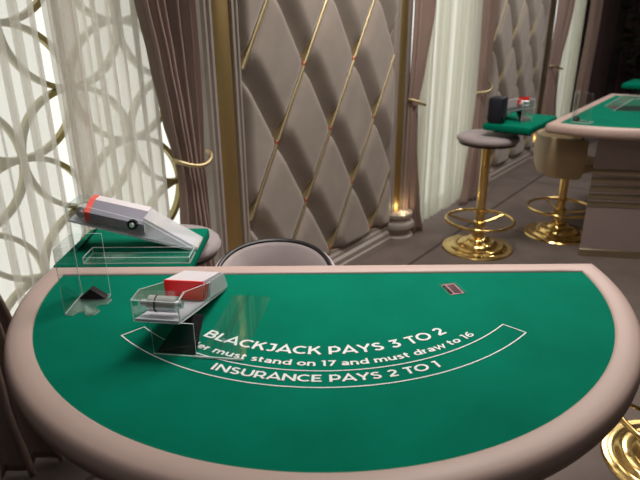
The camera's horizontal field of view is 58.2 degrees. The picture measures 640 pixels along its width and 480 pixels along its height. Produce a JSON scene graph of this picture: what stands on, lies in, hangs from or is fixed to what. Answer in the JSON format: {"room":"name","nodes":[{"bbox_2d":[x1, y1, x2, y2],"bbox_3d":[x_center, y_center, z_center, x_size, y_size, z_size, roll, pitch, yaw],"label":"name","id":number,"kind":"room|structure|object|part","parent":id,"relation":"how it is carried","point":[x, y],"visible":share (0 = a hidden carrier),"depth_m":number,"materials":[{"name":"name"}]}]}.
{"room":"games hall","nodes":[
{"label":"games hall","id":0,"kind":"room"},
{"bbox_2d":[3,137,639,479],"bbox_3d":[2.742,0.744,2.502,6.450,0.060,12.900,15,26,34],"label":"floor","id":1,"kind":"structure","parent":0,"point":[510,195],"depth_m":4.17,"materials":[{"name":"stone tile"}]},
{"bbox_2d":[0,29,54,268],"bbox_3d":[-1.119,-0.509,1.787,0.051,2.810,0.572,15,26,34],"label":"sheer curtain","id":2,"kind":"object","parent":1,"relation":"on","point":[16,188],"visible":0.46,"depth_m":2.03,"materials":[{"name":"white fabric"}]},
{"bbox_2d":[0,295,64,479],"bbox_3d":[-1.109,-0.458,1.637,0.143,2.836,0.521,15,26,34],"label":"drape","id":3,"kind":"object","parent":1,"relation":"on","point":[20,445],"visible":0.39,"depth_m":2.10,"materials":[{"name":"brown fabric"}]},
{"bbox_2d":[40,0,170,236],"bbox_3d":[-0.797,-0.666,2.177,0.056,2.810,0.441,15,26,34],"label":"sheer curtain","id":4,"kind":"object","parent":1,"relation":"on","point":[109,106],"visible":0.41,"depth_m":2.21,"materials":[{"name":"white fabric"}]},
{"bbox_2d":[134,0,215,266],"bbox_3d":[-0.645,-0.715,2.278,0.119,2.836,0.541,15,26,34],"label":"drape","id":5,"kind":"object","parent":1,"relation":"on","point":[169,28],"visible":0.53,"depth_m":2.40,"materials":[{"name":"brown fabric"}]},
{"bbox_2d":[155,224,220,266],"bbox_3d":[-0.572,0.359,2.382,0.502,0.790,0.502,0,22,0],"label":"bar stool","id":6,"kind":"object","parent":1,"relation":"on","point":[213,244],"visible":0.06,"depth_m":2.22,"materials":[{"name":"beige leather"}]},
{"bbox_3d":[-0.575,0.045,2.258,0.350,0.016,0.350,0,22,0],"label":"seat plate","id":7,"kind":"part","parent":6,"relation":"part of","materials":[{"name":"beige leather"}]},
{"bbox_2d":[216,238,334,265],"bbox_3d":[-0.157,0.448,2.112,0.492,0.817,0.492,0,22,0],"label":"bar chair","id":8,"kind":"object","parent":1,"relation":"on","point":[272,251],"visible":0.12,"depth_m":2.13,"materials":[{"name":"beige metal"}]},
{"bbox_2d":[4,264,639,479],"bbox_3d":[0.012,0.649,1.545,1.742,0.858,0.966,0,22,0],"label":"table","id":9,"kind":"object","parent":1,"relation":"on","point":[345,372],"visible":0.98,"depth_m":1.29,"materials":[{"name":"green fabric"}]},
{"bbox_2d":[52,233,111,315],"bbox_3d":[-0.635,0.091,1.559,0.098,0.192,0.122,0,22,0],"label":"holder","id":10,"kind":"object","parent":9,"relation":"on","point":[93,292],"visible":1,"depth_m":1.61,"materials":[{"name":"clear plastic"}]},
{"bbox_2d":[53,228,209,267],"bbox_3d":[-0.641,0.044,2.019,0.448,0.057,0.351,0,22,0],"label":"leaf","id":11,"kind":"object","parent":9,"relation":"attached to","point":[127,243],"visible":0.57,"depth_m":1.96,"materials":[{"name":"green fabric"}]},
{"bbox_2d":[65,194,197,250],"bbox_3d":[-0.630,-0.058,1.968,0.423,0.170,0.132,0,22,0],"label":"shoe","id":12,"kind":"object","parent":11,"relation":"on","point":[104,213],"visible":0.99,"depth_m":1.95,"materials":[{"name":"grey plastic"}]},
{"bbox_3d":[-0.623,-0.052,1.913,0.034,0.034,0.012,0,22,0],"label":"knob","id":13,"kind":"part","parent":12,"relation":"part of","materials":[{"name":"black plastic"}]},
{"bbox_3d":[-0.638,-0.035,1.986,0.400,0.113,0.106,0,22,0],"label":"bed plate","id":14,"kind":"part","parent":12,"relation":"part of","materials":[{"name":"grey plastic"}]},
{"bbox_2d":[82,247,195,263],"bbox_3d":[-0.592,0.050,1.894,0.345,0.022,0.090,0,22,0],"label":"acrylic tray","id":15,"kind":"object","parent":11,"relation":"on","point":[92,247],"visible":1,"depth_m":1.86,"materials":[{"name":"clear plastic"}]},
{"bbox_2d":[130,270,242,360],"bbox_3d":[-0.283,0.138,1.493,0.255,0.149,0.373,2,22,7],"label":"shoe","id":16,"kind":"object","parent":9,"relation":"on","point":[186,292],"visible":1,"depth_m":1.39,"materials":[{"name":"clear plastic"}]},
{"bbox_3d":[-0.354,0.163,1.504,0.106,0.092,0.350,2,22,7],"label":"bed plate","id":17,"kind":"part","parent":16,"relation":"part of","materials":[{"name":"grey plastic"}]},
{"bbox_2d":[203,328,445,353],"bbox_3d":[0.013,0.248,1.410,0.612,0.001,0.119,0,22,0],"label":"print","id":18,"kind":"object","parent":9,"relation":"on","point":[215,340],"depth_m":1.41},
{"bbox_2d":[211,361,440,381],"bbox_3d":[0.013,0.295,1.292,0.524,0.001,0.079,0,22,0],"label":"print","id":19,"kind":"object","parent":9,"relation":"on","point":[221,371],"depth_m":1.29},
{"bbox_2d":[198,332,473,365],"bbox_3d":[0.008,0.260,1.380,0.751,0.001,0.148,0,22,0],"label":"print","id":20,"kind":"object","parent":9,"relation":"on","point":[255,348],"depth_m":1.38},
{"bbox_2d":[439,282,464,294],"bbox_3d":[0.385,0.142,1.670,0.052,0.003,0.072,-6,22,-13],"label":"card","id":21,"kind":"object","parent":9,"relation":"on","point":[452,289],"depth_m":1.67,"materials":[{"name":"paper"}]},
{"bbox_2d":[402,0,436,234],"bbox_3d":[0.755,-1.398,3.987,0.117,2.839,0.395,15,26,34],"label":"drape","id":22,"kind":"object","parent":1,"relation":"on","point":[424,10],"visible":0.95,"depth_m":4.05,"materials":[{"name":"brown fabric"}]},
{"bbox_2d":[417,0,482,222],"bbox_3d":[1.028,-1.561,4.410,0.056,2.810,1.022,15,26,34],"label":"sheer curtain","id":23,"kind":"object","parent":1,"relation":"on","point":[448,91],"visible":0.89,"depth_m":4.58,"materials":[{"name":"white fabric"}]},
{"bbox_2d":[459,0,498,204],"bbox_3d":[1.358,-1.674,4.674,0.116,2.839,0.376,15,26,34],"label":"drape","id":24,"kind":"object","parent":1,"relation":"on","point":[469,192],"visible":0.87,"depth_m":4.90,"materials":[{"name":"brown fabric"}]},
{"bbox_2d":[442,129,519,260],"bbox_3d":[1.143,-0.333,4.043,0.502,0.833,0.502,0,22,0],"label":"bar stool","id":25,"kind":"object","parent":1,"relation":"on","point":[476,246],"visible":0.97,"depth_m":4.02,"materials":[{"name":"gold metal"}]},
{"bbox_3d":[1.140,-0.667,3.911,0.390,0.016,0.390,0,22,0],"label":"seat plate","id":26,"kind":"part","parent":25,"relation":"part of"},
{"bbox_3d":[1.140,-0.697,3.900,0.414,0.049,0.414,0,22,0],"label":"seat","id":27,"kind":"part","parent":25,"relation":"part of","materials":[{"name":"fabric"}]},
{"bbox_2d":[541,0,575,128],"bbox_3d":[2.675,-2.320,6.285,0.117,2.839,0.570,15,26,34],"label":"drape","id":28,"kind":"object","parent":1,"relation":"on","point":[565,8],"visible":0.71,"depth_m":6.32,"materials":[{"name":"brown fabric"}]},
{"bbox_2d":[523,129,594,245],"bbox_3d":[1.827,-0.410,4.305,0.493,0.775,0.494,7,23,19],"label":"bar chair","id":29,"kind":"object","parent":1,"relation":"on","point":[565,158],"visible":0.88,"depth_m":4.18,"materials":[{"name":"gold metal"}]},
{"bbox_3d":[1.758,-0.642,4.240,0.351,0.295,0.494,7,23,19],"label":"backrest","id":30,"kind":"part","parent":29,"relation":"part of","materials":[{"name":"beige leather"}]},
{"bbox_3d":[1.826,-0.563,4.245,0.423,0.104,0.423,7,23,19],"label":"seat","id":31,"kind":"part","parent":29,"relation":"part of","materials":[{"name":"beige leather"}]},
{"bbox_2d":[556,0,586,118],"bbox_3d":[2.998,-2.528,6.822,0.056,2.810,0.902,15,26,34],"label":"sheer curtain","id":32,"kind":"object","parent":1,"relation":"on","point":[569,61],"visible":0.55,"depth_m":7.01,"materials":[{"name":"white fabric"}]},
{"bbox_2d":[572,0,603,110],"bbox_3d":[3.464,-2.709,7.255,0.106,2.838,0.550,15,26,34],"label":"drape","id":33,"kind":"object","parent":1,"relation":"on","point":[596,6],"visible":0.73,"depth_m":7.30,"materials":[{"name":"brown fabric"}]},
{"bbox_2d":[545,94,639,258],"bbox_3d":[2.430,-0.479,4.261,1.061,0.928,1.816,15,26,34],"label":"table","id":34,"kind":"object","parent":1,"relation":"on","point":[611,226],"visible":0.97,"depth_m":3.84,"materials":[{"name":"green fabric"}]},
{"bbox_2d":[483,112,556,135],"bbox_3d":[1.365,-0.792,3.908,0.316,0.057,0.570,15,26,34],"label":"leaf","id":35,"kind":"object","parent":34,"relation":"attached to","point":[512,125],"visible":0.82,"depth_m":3.75,"materials":[{"name":"green fabric"}]},
{"bbox_2d":[487,95,507,123],"bbox_3d":[1.161,-0.849,3.749,0.106,0.170,0.110,15,26,34],"label":"holder","id":36,"kind":"object","parent":35,"relation":"on","point":[497,108],"visible":1,"depth_m":3.71,"materials":[{"name":"black plastic"}]},
{"bbox_2d":[507,96,534,121],"bbox_3d":[1.292,-0.899,3.891,0.116,0.157,0.293,-13,25,-30],"label":"shoe","id":37,"kind":"object","parent":35,"relation":"on","point":[521,101],"visible":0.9,"depth_m":3.80,"materials":[{"name":"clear plastic"}]},
{"bbox_3d":[1.296,-0.867,3.895,0.106,0.092,0.270,-13,25,-30],"label":"bed plate","id":38,"kind":"part","parent":37,"relation":"part of","materials":[{"name":"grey plastic"}]},
{"bbox_2d":[571,91,593,123],"bbox_3d":[1.731,-0.867,3.752,0.122,0.192,0.098,18,28,39],"label":"holder","id":39,"kind":"object","parent":34,"relation":"on","point":[576,118],"visible":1,"depth_m":3.79,"materials":[{"name":"clear plastic"}]},
{"bbox_2d":[605,95,639,110],"bbox_3d":[2.467,-1.011,4.246,0.620,0.086,0.220,3,22,7],"label":"cover","id":40,"kind":"object","parent":34,"relation":"on","point":[617,108],"visible":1,"depth_m":4.26,"materials":[{"name":"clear plastic"}]},
{"bbox_2d":[607,106,639,110],"bbox_3d":[2.468,-0.974,4.261,0.580,0.006,0.200,3,22,7],"label":"tray","id":41,"kind":"object","parent":40,"relation":"on","point":[618,108],"depth_m":4.25,"materials":[{"name":"clear plastic"}]},
{"bbox_2d":[586,0,620,104],"bbox_3d":[3.913,-2.932,7.812,0.094,2.838,0.950,15,26,34],"label":"drape","id":42,"kind":"object","parent":1,"relation":"on","point":[610,10],"visible":0.74,"depth_m":7.90,"materials":[{"name":"brown fabric"}]},
{"bbox_2d":[600,403,639,479],"bbox_3d":[1.333,0.463,2.025,0.502,0.833,0.502,0,22,0],"label":"bar stool","id":43,"kind":"object","parent":1,"relation":"on","point":[620,449],"visible":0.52,"depth_m":2.19,"materials":[{"name":"gold metal"}]},
{"bbox_3d":[4.219,-1.203,6.061,1.061,0.928,1.815,15,26,34],"label":"table","id":44,"kind":"object","parent":1,"relation":"on","visible":0},
{"bbox_2d":[621,79,639,89],"bbox_3d":[3.313,-1.586,5.883,0.316,0.057,0.570,15,26,34],"label":"leaf","id":45,"kind":"object","parent":44,"relation":"attached to","point":[634,84],"visible":1,"depth_m":5.74,"materials":[{"name":"green fabric"}]},
{"bbox_2d":[529,0,590,148],"bbox_3d":[2.679,-2.556,6.694,0.191,3.000,4.820,15,26,34],"label":"wall","id":46,"kind":"structure","parent":0,"point":[587,11],"depth_m":7.58,"materials":[{"name":"paint"}]},
{"bbox_2d":[475,57,491,194],"bbox_3d":[1.473,-1.813,4.904,0.228,2.950,0.276,15,26,34],"label":"pilaster","id":47,"kind":"object","parent":46,"relation":"attached to","point":[486,99],"visible":0.11,"depth_m":5.20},
{"bbox_3d":[1.471,-1.947,4.970,0.094,2.750,0.050,15,26,34],"label":"moulding","id":48,"kind":"part","parent":47,"relation":"part of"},
{"bbox_2d":[488,148,531,186],"bbox_3d":[1.940,-0.773,6.059,0.122,0.160,1.430,15,26,34],"label":"baseboard","id":49,"kind":"structure","parent":46,"relation":"attached to","point":[505,168],"depth_m":6.06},
{"bbox_2d":[485,0,550,169],"bbox_3d":[1.930,-2.052,5.556,0.114,2.600,1.457,15,26,34],"label":"wall panel","id":50,"kind":"object","parent":46,"relation":"attached to","point":[517,52],"visible":0.66,"depth_m":5.59,"materials":[{"name":"fabric"}]},
{"bbox_2d":[529,0,555,161],"bbox_3d":[2.473,-2.304,6.128,0.228,2.950,0.276,15,26,34],"label":"pilaster","id":51,"kind":"object","parent":46,"relation":"attached to","point":[549,19],"visible":0.2,"depth_m":6.29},
{"bbox_3d":[2.366,-2.386,6.065,0.094,2.750,0.050,15,26,34],"label":"moulding","id":52,"kind":"part","parent":51,"relation":"part of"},
{"bbox_3d":[2.471,-2.437,6.194,0.094,2.750,0.050,15,26,34],"label":"moulding","id":53,"kind":"part","parent":51,"relation":"part of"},
{"bbox_2d":[604,0,628,96],"bbox_3d":[6.659,-2.606,6.748,6.450,3.000,0.101,15,26,34],"label":"wall","id":54,"kind":"structure","parent":0,"point":[609,87],"depth_m":8.49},
{"bbox_3d":[-0.046,-1.218,3.358,0.190,3.000,2.040,15,26,34],"label":"wall","id":55,"kind":"structure","parent":0,"visible":0},
{"bbox_2d":[195,0,250,264],"bbox_3d":[-0.419,-0.885,2.590,0.228,2.950,0.276,15,26,34],"label":"pilaster","id":56,"kind":"object","parent":55,"relation":"attached to","point":[217,20],"visible":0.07,"depth_m":2.71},
{"bbox_3d":[-0.525,-0.967,2.526,0.094,2.750,0.050,15,26,34],"label":"moulding","id":57,"kind":"part","parent":56,"relation":"part of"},
{"bbox_3d":[-0.420,-1.019,2.655,0.094,2.750,0.050,15,26,34],"label":"moulding","id":58,"kind":"part","parent":56,"relation":"part of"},
{"bbox_2d":[237,0,397,254],"bbox_3d":[0.038,-1.124,3.241,0.114,2.600,1.457,15,26,34],"label":"wall panel","id":59,"kind":"object","parent":55,"relation":"attached to","point":[317,76],"visible":0.91,"depth_m":3.26,"materials":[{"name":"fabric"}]},
{"bbox_3d":[0.452,-1.342,3.786,0.064,2.590,0.022,15,26,34],"label":"edge trim","id":60,"kind":"part","parent":59,"relation":"part of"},
{"bbox_2d":[327,223,390,265],"bbox_3d":[0.049,0.155,3.744,0.122,0.160,1.430,15,26,34],"label":"baseboard","id":61,"kind":"structure","parent":55,"relation":"attached to","point":[362,248],"depth_m":3.98,"materials":[{"name":"brown wood"}]},
{"bbox_2d":[387,0,414,244],"bbox_3d":[0.581,-1.376,3.813,0.228,2.950,0.276,15,26,34],"label":"pilaster","id":62,"kind":"object","parent":55,"relation":"attached to","point":[400,224],"visible":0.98,"depth_m":4.03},
{"bbox_3d":[0.474,-1.458,3.750,0.094,2.750,0.050,15,26,34],"label":"moulding","id":63,"kind":"part","parent":62,"relation":"part of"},
{"bbox_3d":[0.580,-1.509,3.879,0.094,2.750,0.050,15,26,34],"label":"moulding","id":64,"kind":"part","parent":62,"relation":"part of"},
{"bbox_2d":[410,0,414,69],"bbox_3d":[0.877,-1.626,4.550,0.022,2.830,1.080,15,26,34],"label":"window","id":65,"kind":"structure","parent":55,"relation":"in","point":[414,0],"depth_m":4.29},
{"bbox_3d":[-2.530,0.000,0.319,0.190,3.000,3.740,15,26,34],"label":"wall","id":66,"kind":"structure","parent":0,"visible":0},
{"bbox_2d":[0,0,179,316],"bbox_3d":[-1.051,-0.680,2.191,0.021,2.830,1.220,15,26,34],"label":"window","id":67,"kind":"structure","parent":66,"relation":"in","point":[35,227],"depth_m":2.23,"materials":[{"name":"white glass"}]},
{"bbox_2d":[0,0,179,310],"bbox_3d":[-0.987,-0.684,2.137,0.030,2.618,1.210,15,26,34],"label":"lattice screen","id":68,"kind":"object","parent":66,"relation":"attached to","point":[19,141],"visible":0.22,"depth_m":2.14,"materials":[{"name":"gold metal"}]}
]}

